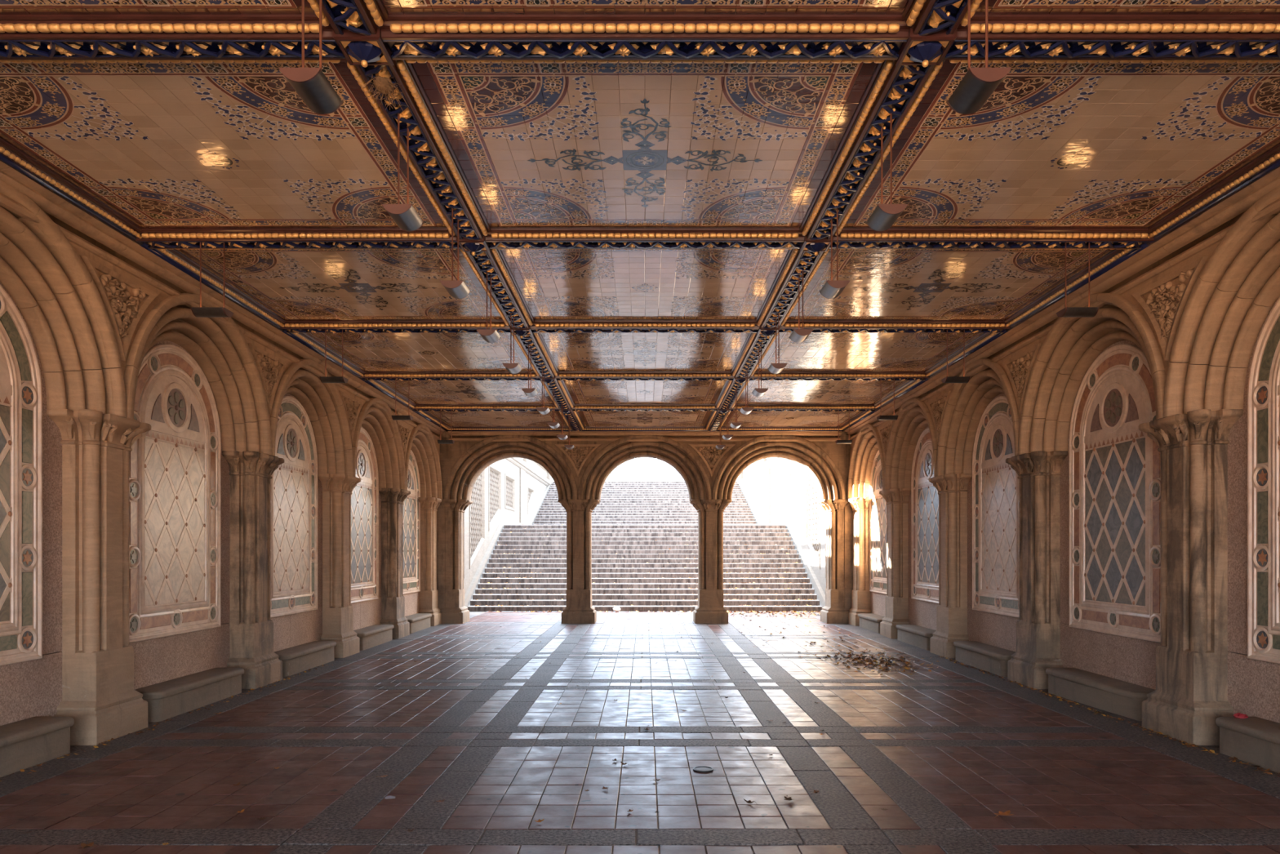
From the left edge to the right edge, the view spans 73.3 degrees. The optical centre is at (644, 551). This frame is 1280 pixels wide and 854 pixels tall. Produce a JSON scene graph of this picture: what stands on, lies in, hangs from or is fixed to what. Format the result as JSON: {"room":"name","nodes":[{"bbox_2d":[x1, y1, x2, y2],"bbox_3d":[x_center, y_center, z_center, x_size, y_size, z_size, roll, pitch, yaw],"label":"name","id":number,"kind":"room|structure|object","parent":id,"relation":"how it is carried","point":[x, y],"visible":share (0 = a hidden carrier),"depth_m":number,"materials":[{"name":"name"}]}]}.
{"room":"arcaded underpass hall","nodes":[
{"label":"arcaded underpass hall","id":0,"kind":"room"},
{"bbox_2d":[0,160,445,725],"bbox_3d":[-4.986,-0.750,7.950,0.928,4.800,25.100,0,0,0],"label":"wall","id":1,"kind":"structure","parent":0,"point":[91,301],"depth_m":8.09,"materials":[{"name":"stone"}]},
{"bbox_2d":[0,284,42,666],"bbox_3d":[-5.019,-0.655,6.210,0.058,3.080,1.850,0,0,0],"label":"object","id":2,"kind":"object","parent":1,"relation":"attached to","point":[20,381],"visible":1,"depth_m":6.89,"materials":[{"name":"stone"}]},
{"bbox_2d":[128,344,221,643],"bbox_3d":[-5.019,-0.655,9.210,0.058,3.080,1.850,0,0,0],"label":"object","id":3,"kind":"object","parent":1,"relation":"attached to","point":[175,466],"visible":0.91,"depth_m":9.17,"materials":[{"name":"stone"}]},
{"bbox_2d":[270,395,317,617],"bbox_3d":[-5.019,-0.655,12.210,0.058,3.080,1.850,0,0,0],"label":"marble panel","id":4,"kind":"object","parent":1,"relation":"attached to","point":[294,483],"visible":0.83,"depth_m":12.28,"materials":[{"name":"stone"}]},
{"bbox_2d":[351,426,378,603],"bbox_3d":[-5.019,-0.655,15.210,0.058,3.080,1.850,0,0,0],"label":"marble panel","id":5,"kind":"object","parent":1,"relation":"attached to","point":[365,495],"visible":0.72,"depth_m":15.38,"materials":[{"name":"stone"}]},
{"bbox_2d":[403,449,420,594],"bbox_3d":[-5.019,-0.655,18.210,0.058,3.080,1.850,0,0,0],"label":"marble panel","id":6,"kind":"object","parent":1,"relation":"attached to","point":[411,506],"visible":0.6,"depth_m":18.52,"materials":[{"name":"stone"}]},
{"bbox_2d":[456,457,552,607],"bbox_3d":[-5.400,-1.260,33.270,1.000,6.420,25.580,0,0,0],"label":"wall","id":7,"kind":"structure","parent":0,"point":[513,491],"depth_m":29.27,"materials":[{"name":"stone"}]},
{"bbox_2d":[0,611,1279,853],"bbox_3d":[0.000,1.797,9.575,10.600,0.305,28.350,0,0,0],"label":"floor","id":8,"kind":"structure","parent":0,"point":[953,749],"depth_m":6.84,"materials":[{"name":"red tile"}]},
{"bbox_2d":[0,716,74,777],"bbox_3d":[-4.850,1.504,6.210,0.352,0.292,1.804,0,0,0],"label":"stone bench","id":9,"kind":"object","parent":8,"relation":"on","point":[27,743],"visible":1,"depth_m":6.67,"materials":[{"name":"stone"}]},
{"bbox_2d":[77,841,93,848],"bbox_3d":[-3.103,1.629,4.791,0.094,0.026,0.100,0,0,16],"label":"fallen leaf","id":10,"kind":"object","parent":8,"relation":"on","point":[83,845],"visible":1,"depth_m":4.79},
{"bbox_2d":[46,408,151,745],"bbox_3d":[-4.870,0.224,7.710,0.460,2.852,0.952,0,0,0],"label":"wall pier","id":11,"kind":"object","parent":8,"relation":"on","point":[101,699],"visible":0.98,"depth_m":7.48,"materials":[{"name":"stone"}]},
{"bbox_2d":[0,664,323,781],"bbox_3d":[-4.606,1.636,8.912,0.189,0.017,7.123,0,0,0],"label":"leaf litter","id":12,"kind":"object","parent":8,"relation":"on","point":[104,744],"visible":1,"depth_m":8.16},
{"bbox_2d":[134,667,244,722],"bbox_3d":[-4.850,1.504,9.210,0.352,0.292,1.804,0,0,0],"label":"stone bench","id":13,"kind":"object","parent":8,"relation":"on","point":[169,699],"visible":0.93,"depth_m":8.96,"materials":[{"name":"stone"}]},
{"bbox_2d":[222,450,284,688],"bbox_3d":[-4.870,0.224,10.710,0.460,2.852,0.952,0,0,0],"label":"wall pier","id":14,"kind":"object","parent":8,"relation":"on","point":[251,627],"visible":0.98,"depth_m":10.47,"materials":[{"name":"stone"}]},
{"bbox_2d":[274,640,336,676],"bbox_3d":[-4.850,1.504,12.210,0.352,0.292,1.804,0,0,0],"label":"stone bench","id":15,"kind":"object","parent":8,"relation":"on","point":[303,657],"visible":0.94,"depth_m":12.03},
{"bbox_2d":[317,473,360,657],"bbox_3d":[-4.870,0.224,13.710,0.460,2.852,0.952,0,0,0],"label":"wall pier","id":16,"kind":"object","parent":8,"relation":"on","point":[337,488],"visible":0.98,"depth_m":13.44,"materials":[{"name":"stone"}]},
{"bbox_2d":[353,624,394,650],"bbox_3d":[-4.850,1.504,15.210,0.352,0.292,1.804,0,0,0],"label":"stone bench","id":17,"kind":"object","parent":8,"relation":"on","point":[371,636],"visible":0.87,"depth_m":15.08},
{"bbox_2d":[378,488,410,638],"bbox_3d":[-4.870,0.224,16.710,0.460,2.852,0.952,0,0,0],"label":"wall pier","id":18,"kind":"object","parent":8,"relation":"on","point":[393,599],"visible":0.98,"depth_m":16.45,"materials":[{"name":"stone"}]},
{"bbox_2d":[404,613,431,633],"bbox_3d":[-4.850,1.504,18.130,0.352,0.292,1.678,0,0,0],"label":"stone bench","id":19,"kind":"object","parent":8,"relation":"on","point":[418,621],"visible":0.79,"depth_m":18.02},
{"bbox_2d":[417,497,441,626],"bbox_3d":[-4.870,0.224,19.470,0.460,2.852,0.952,0,0,0],"label":"wall pier","id":20,"kind":"object","parent":8,"relation":"on","point":[428,593],"visible":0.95,"depth_m":19.21,"materials":[{"name":"stone"}]},
{"bbox_2d":[439,499,472,623],"bbox_3d":[-4.560,0.224,20.141,0.952,2.852,0.811,0,0,0],"label":"stone pillar","id":21,"kind":"structure","parent":8,"relation":"on","point":[455,611],"depth_m":19.83,"materials":[{"name":"stone"}]},
{"bbox_2d":[557,499,599,623],"bbox_3d":[-1.535,0.224,20.141,0.952,2.852,0.811,0,0,0],"label":"stone pillar","id":22,"kind":"structure","parent":8,"relation":"on","point":[579,609],"depth_m":19.83,"materials":[{"name":"stone"}]},
{"bbox_2d":[467,481,822,611],"bbox_3d":[0.000,-1.033,35.108,9.780,5.366,22.823,0,0,0],"label":"staircase","id":23,"kind":"structure","parent":8,"relation":"on","point":[636,509],"depth_m":26.96,"materials":[{"name":"stone"}]},
{"bbox_2d":[474,524,816,606],"bbox_3d":[0.001,0.266,26.934,9.653,2.471,6.531,0,0,0],"label":"leaf litter","id":24,"kind":"object","parent":23,"relation":"on","point":[522,524],"visible":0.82,"depth_m":25.62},
{"bbox_2d":[487,610,820,622],"bbox_3d":[0.203,1.623,21.818,9.271,0.041,3.696,0,0,0],"label":"leaf litter","id":25,"kind":"object","parent":8,"relation":"on","point":[737,611],"visible":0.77,"depth_m":23.14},
{"bbox_2d":[693,765,713,772],"bbox_3d":[0.441,1.645,6.518,0.156,0.008,0.156,0,0,0],"label":"floor drain","id":26,"kind":"object","parent":8,"relation":"on","point":[702,768],"visible":1,"depth_m":6.50,"materials":[{"name":"metal"}]},
{"bbox_2d":[689,499,732,623],"bbox_3d":[1.535,0.224,20.141,0.952,2.852,0.811,0,0,0],"label":"stone pillar","id":27,"kind":"structure","parent":8,"relation":"on","point":[710,609],"depth_m":19.83,"materials":[{"name":"stone"}]},
{"bbox_2d":[817,499,851,623],"bbox_3d":[4.560,0.224,20.141,0.952,2.852,0.811,0,0,0],"label":"stone pillar","id":28,"kind":"structure","parent":8,"relation":"on","point":[834,611],"depth_m":19.83,"materials":[{"name":"stone"}]},
{"bbox_2d":[848,497,871,626],"bbox_3d":[4.870,0.224,19.470,0.460,2.852,0.952,0,0,0],"label":"wall pier","id":29,"kind":"object","parent":8,"relation":"on","point":[860,593],"visible":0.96,"depth_m":19.21,"materials":[{"name":"stone"}]},
{"bbox_2d":[857,613,884,633],"bbox_3d":[4.850,1.504,18.130,0.352,0.292,1.678,0,0,0],"label":"stone bench","id":30,"kind":"object","parent":8,"relation":"on","point":[869,621],"visible":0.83,"depth_m":18.02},
{"bbox_2d":[811,648,938,678],"bbox_3d":[3.451,1.628,12.798,1.953,0.029,3.250,0,0,0],"label":"leaf litter","id":31,"kind":"object","parent":8,"relation":"on","point":[867,663],"visible":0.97,"depth_m":12.70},
{"bbox_2d":[879,488,911,638],"bbox_3d":[4.870,0.224,16.710,0.460,2.852,0.952,0,0,0],"label":"wall pier","id":32,"kind":"object","parent":8,"relation":"on","point":[896,599],"visible":0.95,"depth_m":16.45,"materials":[{"name":"stone"}]},
{"bbox_2d":[895,624,936,650],"bbox_3d":[4.850,1.504,15.210,0.352,0.292,1.804,0,0,0],"label":"stone bench","id":33,"kind":"object","parent":8,"relation":"on","point":[917,636],"visible":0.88,"depth_m":15.08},
{"bbox_2d":[928,473,972,657],"bbox_3d":[4.870,0.224,13.710,0.460,2.852,0.952,0,0,0],"label":"wall pier","id":34,"kind":"object","parent":8,"relation":"on","point":[952,608],"visible":0.95,"depth_m":13.44,"materials":[{"name":"stone"}]},
{"bbox_2d":[953,640,1015,676],"bbox_3d":[4.850,1.504,12.210,0.352,0.292,1.804,0,0,0],"label":"stone bench","id":35,"kind":"object","parent":8,"relation":"on","point":[986,657],"visible":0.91,"depth_m":12.03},
{"bbox_2d":[993,809,1013,815],"bbox_3d":[2.228,1.634,5.370,0.141,0.017,0.119,0,0,-2],"label":"fallen leaf","id":36,"kind":"object","parent":8,"relation":"on","point":[1007,812],"visible":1,"depth_m":5.39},
{"bbox_2d":[1005,450,1067,688],"bbox_3d":[4.870,0.224,10.710,0.460,2.852,0.952,0,0,0],"label":"wall pier","id":37,"kind":"object","parent":8,"relation":"on","point":[1037,627],"visible":0.98,"depth_m":10.46,"materials":[{"name":"stone"}]},
{"bbox_2d":[1045,667,1155,720],"bbox_3d":[4.850,1.504,9.210,0.352,0.292,1.804,0,0,0],"label":"stone bench","id":38,"kind":"object","parent":8,"relation":"on","point":[1111,695],"visible":0.89,"depth_m":9.08,"materials":[{"name":"stone"}]},
{"bbox_2d":[938,655,1279,777],"bbox_3d":[4.611,1.635,9.414,0.189,0.018,8.197,0,0,0],"label":"leaf litter","id":39,"kind":"object","parent":8,"relation":"on","point":[1061,699],"visible":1,"depth_m":8.31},
{"bbox_2d":[1138,408,1243,745],"bbox_3d":[4.870,0.224,7.710,0.460,2.852,0.952,0,0,0],"label":"wall pier","id":40,"kind":"object","parent":8,"relation":"on","point":[1188,699],"visible":0.99,"depth_m":7.49,"materials":[{"name":"stone"}]},
{"bbox_2d":[1215,716,1279,773],"bbox_3d":[4.850,1.504,6.210,0.352,0.292,1.804,0,0,0],"label":"stone bench","id":41,"kind":"object","parent":8,"relation":"on","point":[1255,740],"visible":0.98,"depth_m":6.71,"materials":[{"name":"stone"}]},
{"bbox_2d":[1232,712,1248,718],"bbox_3d":[4.860,1.335,7.024,0.113,0.047,0.071,0,0,0],"label":"rag","id":42,"kind":"object","parent":41,"relation":"on","point":[1238,715],"visible":1,"depth_m":7.00,"materials":[{"name":"fabric"}]},
{"bbox_2d":[0,0,1279,431],"bbox_3d":[0.000,-2.977,8.000,10.600,0.647,25.200,0,0,0],"label":"ceiling","id":43,"kind":"structure","parent":0,"point":[910,48],"depth_m":5.80,"materials":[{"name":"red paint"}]},
{"bbox_2d":[0,0,315,14],"bbox_3d":[-3.070,-2.838,3.210,2.842,0.030,2.842,0,0,0],"label":"ceiling panel","id":44,"kind":"object","parent":43,"relation":"attached to","point":[6,6],"visible":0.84,"depth_m":4.46,"materials":[{"name":"beige tile"}]},
{"bbox_2d":[191,242,233,317],"bbox_3d":[-3.850,-2.422,7.660,0.290,0.664,0.188,0,0,0],"label":"lamp","id":45,"kind":"object","parent":43,"relation":"hanging from","point":[198,312],"visible":1,"depth_m":7.62,"materials":[{"name":"metal"}]},
{"bbox_2d":[0,59,446,228],"bbox_3d":[-3.070,-2.838,6.210,2.842,0.030,2.842,0,0,0],"label":"ceiling panel","id":46,"kind":"object","parent":43,"relation":"attached to","point":[161,145],"visible":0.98,"depth_m":5.99,"materials":[{"name":"beige tile"}]},
{"bbox_2d":[279,0,343,114],"bbox_3d":[-1.535,-2.422,3.970,0.188,0.664,0.290,0,0,0],"label":"hanging lamp","id":47,"kind":"object","parent":43,"relation":"hanging from","point":[312,85],"visible":1,"depth_m":3.92,"materials":[{"name":"metal"}]},
{"bbox_2d":[319,329,348,382],"bbox_3d":[-3.850,-2.422,10.660,0.290,0.664,0.188,0,0,0],"label":"lamp","id":48,"kind":"object","parent":43,"relation":"hanging from","point":[325,379],"visible":1,"depth_m":10.62,"materials":[{"name":"metal"}]},
{"bbox_2d":[173,248,502,320],"bbox_3d":[-3.070,-2.838,9.210,2.842,0.030,2.842,0,0,0],"label":"ceiling panel","id":49,"kind":"object","parent":43,"relation":"attached to","point":[292,284],"visible":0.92,"depth_m":9.07,"materials":[{"name":"beige tile"}]},
{"bbox_2d":[346,40,382,63],"bbox_3d":[-1.535,-2.715,4.710,0.181,0.066,0.181,0,0,23],"label":"pendant","id":50,"kind":"object","parent":43,"relation":"attached to","point":[357,51],"depth_m":4.68,"materials":[{"name":"blue paint"}]},
{"bbox_2d":[362,70,408,111],"bbox_3d":[-1.535,-2.759,5.058,0.246,0.233,0.416,0,0,-4],"label":"nest","id":51,"kind":"object","parent":43,"relation":"attached to","point":[384,85],"visible":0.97,"depth_m":5.05,"materials":[{"name":"plant"}]},
{"bbox_2d":[391,377,413,420],"bbox_3d":[-3.850,-2.422,13.660,0.290,0.664,0.188,0,0,0],"label":"lamp","id":52,"kind":"object","parent":43,"relation":"hanging from","point":[395,417],"visible":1,"depth_m":13.62,"materials":[{"name":"metal"}]},
{"bbox_2d":[382,113,423,231],"bbox_3d":[-1.535,-2.422,5.470,0.188,0.664,0.290,0,0,0],"label":"hanging lamp","id":53,"kind":"object","parent":43,"relation":"hanging from","point":[406,217],"visible":1,"depth_m":5.38,"materials":[{"name":"metal"}]},
{"bbox_2d":[305,333,534,372],"bbox_3d":[-3.070,-2.838,12.210,2.842,0.030,2.842,0,0,0],"label":"ceiling panel","id":54,"kind":"object","parent":43,"relation":"attached to","point":[369,352],"visible":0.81,"depth_m":12.14,"materials":[{"name":"beige tile"}]},
{"bbox_2d":[437,409,454,444],"bbox_3d":[-3.850,-2.422,16.660,0.290,0.664,0.188,0,0,0],"label":"lamp","id":55,"kind":"object","parent":43,"relation":"hanging from","point":[440,442],"visible":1,"depth_m":16.61,"materials":[{"name":"metal"}]},
{"bbox_2d":[439,208,470,298],"bbox_3d":[-1.535,-2.422,6.970,0.188,0.664,0.290,0,0,0],"label":"hanging lamp","id":56,"kind":"object","parent":43,"relation":"hanging from","point":[457,289],"visible":1,"depth_m":6.88,"materials":[{"name":"metal"}]},
{"bbox_2d":[378,380,555,404],"bbox_3d":[-3.070,-2.838,15.210,2.842,0.030,2.842,0,0,0],"label":"ceiling panel","id":57,"kind":"object","parent":43,"relation":"attached to","point":[418,392],"visible":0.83,"depth_m":15.24,"materials":[{"name":"beige tile"}]},
{"bbox_2d":[462,242,484,252],"bbox_3d":[-1.535,-2.715,7.710,0.181,0.066,0.181,0,0,23],"label":"pendant","id":58,"kind":"object","parent":43,"relation":"attached to","point":[467,246],"depth_m":7.67,"materials":[{"name":"blue paint"}]},
{"bbox_2d":[476,270,501,342],"bbox_3d":[-1.535,-2.422,8.470,0.188,0.664,0.290,0,0,0],"label":"hanging lamp","id":59,"kind":"object","parent":43,"relation":"hanging from","point":[491,335],"visible":1,"depth_m":8.37,"materials":[{"name":"metal"}]},
{"bbox_2d":[426,410,568,426],"bbox_3d":[-3.070,-2.838,18.210,2.842,0.030,2.842,0,0,0],"label":"ceiling panel","id":60,"kind":"object","parent":43,"relation":"attached to","point":[452,419],"visible":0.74,"depth_m":18.24,"materials":[{"name":"beige tile"}]},
{"bbox_2d":[502,312,522,373],"bbox_3d":[-1.535,-2.422,9.970,0.188,0.664,0.290,0,0,0],"label":"hanging lamp","id":61,"kind":"object","parent":43,"relation":"hanging from","point":[513,368],"visible":1,"depth_m":9.86,"materials":[{"name":"metal"}]},
{"bbox_2d":[514,329,528,336],"bbox_3d":[-1.535,-2.715,10.710,0.181,0.066,0.181,0,0,-23],"label":"pendant","id":62,"kind":"object","parent":43,"relation":"attached to","point":[520,332],"depth_m":10.66,"materials":[{"name":"blue paint"}]},
{"bbox_2d":[520,344,537,396],"bbox_3d":[-1.535,-2.422,11.470,0.188,0.664,0.290,0,0,0],"label":"hanging lamp","id":63,"kind":"object","parent":43,"relation":"hanging from","point":[530,392],"visible":1,"depth_m":11.36,"materials":[{"name":"metal"}]},
{"bbox_2d":[535,368,550,414],"bbox_3d":[-1.535,-2.422,12.970,0.188,0.664,0.290,0,0,0],"label":"hanging lamp","id":64,"kind":"object","parent":43,"relation":"hanging from","point":[544,411],"visible":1,"depth_m":12.86,"materials":[{"name":"metal"}]},
{"bbox_2d":[546,387,559,428],"bbox_3d":[-1.535,-2.422,14.470,0.188,0.664,0.290,0,0,0],"label":"hanging lamp","id":65,"kind":"object","parent":43,"relation":"hanging from","point":[553,424],"visible":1,"depth_m":14.36,"materials":[{"name":"metal"}]},
{"bbox_2d":[556,405,567,439],"bbox_3d":[-1.535,-2.422,15.970,0.188,0.664,0.290,0,0,0],"label":"hanging lamp","id":66,"kind":"object","parent":43,"relation":"hanging from","point":[562,437],"visible":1,"depth_m":15.94,"materials":[{"name":"metal"}]},
{"bbox_2d":[564,416,573,449],"bbox_3d":[-1.535,-2.422,17.470,0.188,0.664,0.290,0,0,0],"label":"hanging lamp","id":67,"kind":"object","parent":43,"relation":"hanging from","point":[568,446],"visible":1,"depth_m":17.36,"materials":[{"name":"metal"}]},
{"bbox_2d":[411,59,878,228],"bbox_3d":[0.000,-2.838,6.210,2.842,0.030,2.842,0,0,0],"label":"ceiling panel","id":68,"kind":"object","parent":43,"relation":"attached to","point":[536,145],"visible":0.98,"depth_m":5.87,"materials":[{"name":"beige tile"}]},
{"bbox_2d":[501,248,788,320],"bbox_3d":[0.000,-2.838,9.210,2.842,0.030,2.842,0,0,0],"label":"ceiling panel","id":69,"kind":"object","parent":43,"relation":"attached to","point":[556,284],"visible":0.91,"depth_m":9.07,"materials":[{"name":"beige tile"}]},
{"bbox_2d":[381,0,908,14],"bbox_3d":[0.000,-2.838,3.210,2.842,0.030,2.842,0,0,0],"label":"ceiling panel","id":70,"kind":"object","parent":43,"relation":"attached to","point":[392,6],"visible":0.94,"depth_m":4.46,"materials":[{"name":"beige tile"}]},
{"bbox_2d":[540,333,749,372],"bbox_3d":[0.000,-2.838,12.210,2.842,0.030,2.842,0,0,0],"label":"ceiling panel","id":71,"kind":"object","parent":43,"relation":"attached to","point":[570,352],"visible":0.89,"depth_m":12.14,"materials":[{"name":"beige tile"}]},
{"bbox_2d":[563,380,726,404],"bbox_3d":[0.000,-2.838,15.210,2.842,0.030,2.842,0,0,0],"label":"ceiling panel","id":72,"kind":"object","parent":43,"relation":"attached to","point":[581,392],"visible":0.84,"depth_m":15.25,"materials":[{"name":"beige tile"}]},
{"bbox_2d":[577,410,711,426],"bbox_3d":[0.000,-2.838,18.210,2.842,0.030,2.842,0,0,0],"label":"ceiling panel","id":73,"kind":"object","parent":43,"relation":"attached to","point":[589,419],"visible":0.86,"depth_m":18.34,"materials":[{"name":"beige tile"}]},
{"bbox_2d":[715,416,725,449],"bbox_3d":[1.535,-2.422,17.470,0.188,0.664,0.290,0,0,0],"label":"hanging lamp","id":74,"kind":"object","parent":43,"relation":"hanging from","point":[717,446],"visible":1,"depth_m":17.36,"materials":[{"name":"metal"}]},
{"bbox_2d":[722,405,733,439],"bbox_3d":[1.535,-2.422,15.970,0.188,0.664,0.290,0,0,0],"label":"hanging lamp","id":75,"kind":"object","parent":43,"relation":"hanging from","point":[726,437],"visible":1,"depth_m":15.94,"materials":[{"name":"metal"}]},
{"bbox_2d":[729,387,742,428],"bbox_3d":[1.535,-2.422,14.470,0.188,0.664,0.290,0,0,0],"label":"hanging lamp","id":76,"kind":"object","parent":43,"relation":"hanging from","point":[736,424],"visible":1,"depth_m":14.36,"materials":[{"name":"metal"}]},
{"bbox_2d":[739,368,754,414],"bbox_3d":[1.535,-2.422,12.970,0.188,0.664,0.290,0,0,0],"label":"hanging lamp","id":77,"kind":"object","parent":43,"relation":"hanging from","point":[744,411],"visible":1,"depth_m":12.86,"materials":[{"name":"metal"}]},
{"bbox_2d":[751,344,768,396],"bbox_3d":[1.535,-2.422,11.470,0.188,0.664,0.290,0,0,0],"label":"hanging lamp","id":78,"kind":"object","parent":43,"relation":"hanging from","point":[757,392],"visible":1,"depth_m":11.36,"materials":[{"name":"metal"}]},
{"bbox_2d":[760,329,775,336],"bbox_3d":[1.535,-2.715,10.710,0.181,0.066,0.181,0,0,23],"label":"ornament","id":79,"kind":"object","parent":43,"relation":"attached to","point":[766,332],"depth_m":10.66,"materials":[{"name":"blue paint"}]},
{"bbox_2d":[767,312,786,373],"bbox_3d":[1.535,-2.422,9.970,0.188,0.664,0.290,0,0,0],"label":"hanging lamp","id":80,"kind":"object","parent":43,"relation":"hanging from","point":[775,368],"visible":1,"depth_m":9.86,"materials":[{"name":"metal"}]},
{"bbox_2d":[721,410,862,426],"bbox_3d":[3.070,-2.838,18.210,2.842,0.030,2.842,0,0,0],"label":"ceiling panel","id":81,"kind":"object","parent":43,"relation":"attached to","point":[754,419],"visible":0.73,"depth_m":18.24,"materials":[{"name":"beige tile"}]},
{"bbox_2d":[788,270,813,342],"bbox_3d":[1.535,-2.422,8.470,0.188,0.664,0.290,0,0,0],"label":"hanging lamp","id":82,"kind":"object","parent":43,"relation":"hanging from","point":[797,335],"visible":1,"depth_m":8.37,"materials":[{"name":"metal"}]},
{"bbox_2d":[805,242,826,252],"bbox_3d":[1.535,-2.715,7.710,0.181,0.066,0.181,0,0,-23],"label":"ornament","id":83,"kind":"object","parent":43,"relation":"attached to","point":[810,246],"depth_m":7.67,"materials":[{"name":"blue paint"}]},
{"bbox_2d":[734,380,911,404],"bbox_3d":[3.070,-2.838,15.210,2.842,0.030,2.842,0,0,0],"label":"ceiling panel","id":84,"kind":"object","parent":43,"relation":"attached to","point":[779,392],"visible":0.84,"depth_m":15.24,"materials":[{"name":"beige tile"}]},
{"bbox_2d":[819,208,850,298],"bbox_3d":[1.535,-2.422,6.970,0.188,0.664,0.290,0,0,0],"label":"hanging lamp","id":85,"kind":"object","parent":43,"relation":"hanging from","point":[832,289],"visible":1,"depth_m":6.88,"materials":[{"name":"metal"}]},
{"bbox_2d":[835,409,852,444],"bbox_3d":[3.850,-2.422,16.660,0.290,0.664,0.188,0,0,0],"label":"lamp","id":86,"kind":"object","parent":43,"relation":"hanging from","point":[837,442],"visible":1,"depth_m":16.61,"materials":[{"name":"metal"}]},
{"bbox_2d":[755,333,984,372],"bbox_3d":[3.070,-2.838,12.210,2.842,0.030,2.842,0,0,0],"label":"ceiling panel","id":87,"kind":"object","parent":43,"relation":"attached to","point":[820,352],"visible":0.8,"depth_m":12.14,"materials":[{"name":"beige tile"}]},
{"bbox_2d":[866,113,907,231],"bbox_3d":[1.535,-2.422,5.470,0.188,0.664,0.290,0,0,0],"label":"hanging lamp","id":88,"kind":"object","parent":43,"relation":"hanging from","point":[883,217],"visible":1,"depth_m":5.38,"materials":[{"name":"metal"}]},
{"bbox_2d":[876,377,897,420],"bbox_3d":[3.850,-2.422,13.660,0.290,0.664,0.188,0,0,0],"label":"lamp","id":89,"kind":"object","parent":43,"relation":"hanging from","point":[881,417],"visible":1,"depth_m":13.65,"materials":[{"name":"metal"}]},
{"bbox_2d":[907,40,942,63],"bbox_3d":[1.535,-2.715,4.710,0.181,0.066,0.181,0,0,-23],"label":"pendant","id":90,"kind":"object","parent":43,"relation":"attached to","point":[918,51],"depth_m":4.68,"materials":[{"name":"blue paint"}]},
{"bbox_2d":[786,248,1115,320],"bbox_3d":[3.070,-2.838,9.210,2.842,0.030,2.842,0,0,0],"label":"ceiling panel","id":91,"kind":"object","parent":43,"relation":"attached to","point":[977,284],"visible":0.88,"depth_m":9.07,"materials":[{"name":"beige tile"}]},
{"bbox_2d":[941,329,970,382],"bbox_3d":[3.850,-2.422,10.660,0.290,0.664,0.188,0,0,0],"label":"lamp","id":92,"kind":"object","parent":43,"relation":"hanging from","point":[964,379],"visible":1,"depth_m":10.62,"materials":[{"name":"metal"}]},
{"bbox_2d":[946,0,1010,114],"bbox_3d":[1.535,-2.422,3.970,0.188,0.664,0.290,0,0,0],"label":"hanging lamp","id":93,"kind":"object","parent":43,"relation":"hanging from","point":[977,85],"visible":1,"depth_m":3.92,"materials":[{"name":"metal"}]},
{"bbox_2d":[843,59,1279,228],"bbox_3d":[3.070,-2.838,6.210,2.842,0.030,2.842,0,0,0],"label":"ceiling panel","id":94,"kind":"object","parent":43,"relation":"attached to","point":[1054,145],"visible":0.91,"depth_m":5.99,"materials":[{"name":"beige tile"}]},
{"bbox_2d":[1056,242,1099,317],"bbox_3d":[3.850,-2.422,7.660,0.290,0.664,0.188,0,0,0],"label":"lamp","id":95,"kind":"object","parent":43,"relation":"hanging from","point":[1068,312],"visible":1,"depth_m":7.62,"materials":[{"name":"metal"}]},
{"bbox_2d":[973,0,1279,14],"bbox_3d":[3.070,-2.838,3.210,2.842,0.030,2.842,0,0,0],"label":"ceiling panel","id":96,"kind":"object","parent":43,"relation":"attached to","point":[994,6],"visible":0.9,"depth_m":4.46,"materials":[{"name":"beige tile"}]},
{"bbox_2d":[436,431,853,608],"bbox_3d":[0.000,-1.150,20.058,10.600,5.600,0.912,0,0,0],"label":"wall","id":97,"kind":"structure","parent":0,"point":[581,472],"depth_m":19.79,"materials":[{"name":"stone"}]},
{"bbox_2d":[737,457,826,607],"bbox_3d":[5.400,-1.260,33.270,1.000,6.420,25.580,0,0,0],"label":"wall","id":98,"kind":"structure","parent":0,"point":[775,491],"depth_m":29.26,"materials":[{"name":"stone"}]},
{"bbox_2d":[844,166,1279,723],"bbox_3d":[4.986,-0.750,7.950,0.928,4.800,25.100,0,0,0],"label":"wall","id":99,"kind":"structure","parent":0,"point":[1197,301],"depth_m":8.46,"materials":[{"name":"stone"}]},
{"bbox_2d":[869,449,886,594],"bbox_3d":[5.019,-0.655,18.210,0.058,3.080,1.850,0,0,0],"label":"marble panel","id":100,"kind":"object","parent":99,"relation":"attached to","point":[877,506],"visible":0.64,"depth_m":18.53,"materials":[{"name":"stone"}]},
{"bbox_2d":[911,426,938,603],"bbox_3d":[5.019,-0.655,15.210,0.058,3.080,1.850,0,0,0],"label":"marble panel","id":101,"kind":"object","parent":99,"relation":"attached to","point":[924,495],"visible":0.72,"depth_m":15.43,"materials":[{"name":"stone"}]},
{"bbox_2d":[972,395,1019,617],"bbox_3d":[5.019,-0.655,12.210,0.058,3.080,1.850,0,0,0],"label":"marble panel","id":102,"kind":"object","parent":99,"relation":"attached to","point":[995,483],"visible":0.84,"depth_m":12.30,"materials":[{"name":"stone"}]},
{"bbox_2d":[1068,344,1160,643],"bbox_3d":[5.019,-0.655,9.210,0.058,3.080,1.850,0,0,0],"label":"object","id":103,"kind":"object","parent":99,"relation":"attached to","point":[1114,466],"visible":0.95,"depth_m":9.17,"materials":[{"name":"stone"}]},
{"bbox_2d":[1247,297,1279,663],"bbox_3d":[5.019,-0.655,6.210,0.058,3.080,1.850,0,0,0],"label":"marble panel","id":104,"kind":"object","parent":99,"relation":"attached to","point":[1264,381],"visible":1,"depth_m":6.95,"materials":[{"name":"stone"}]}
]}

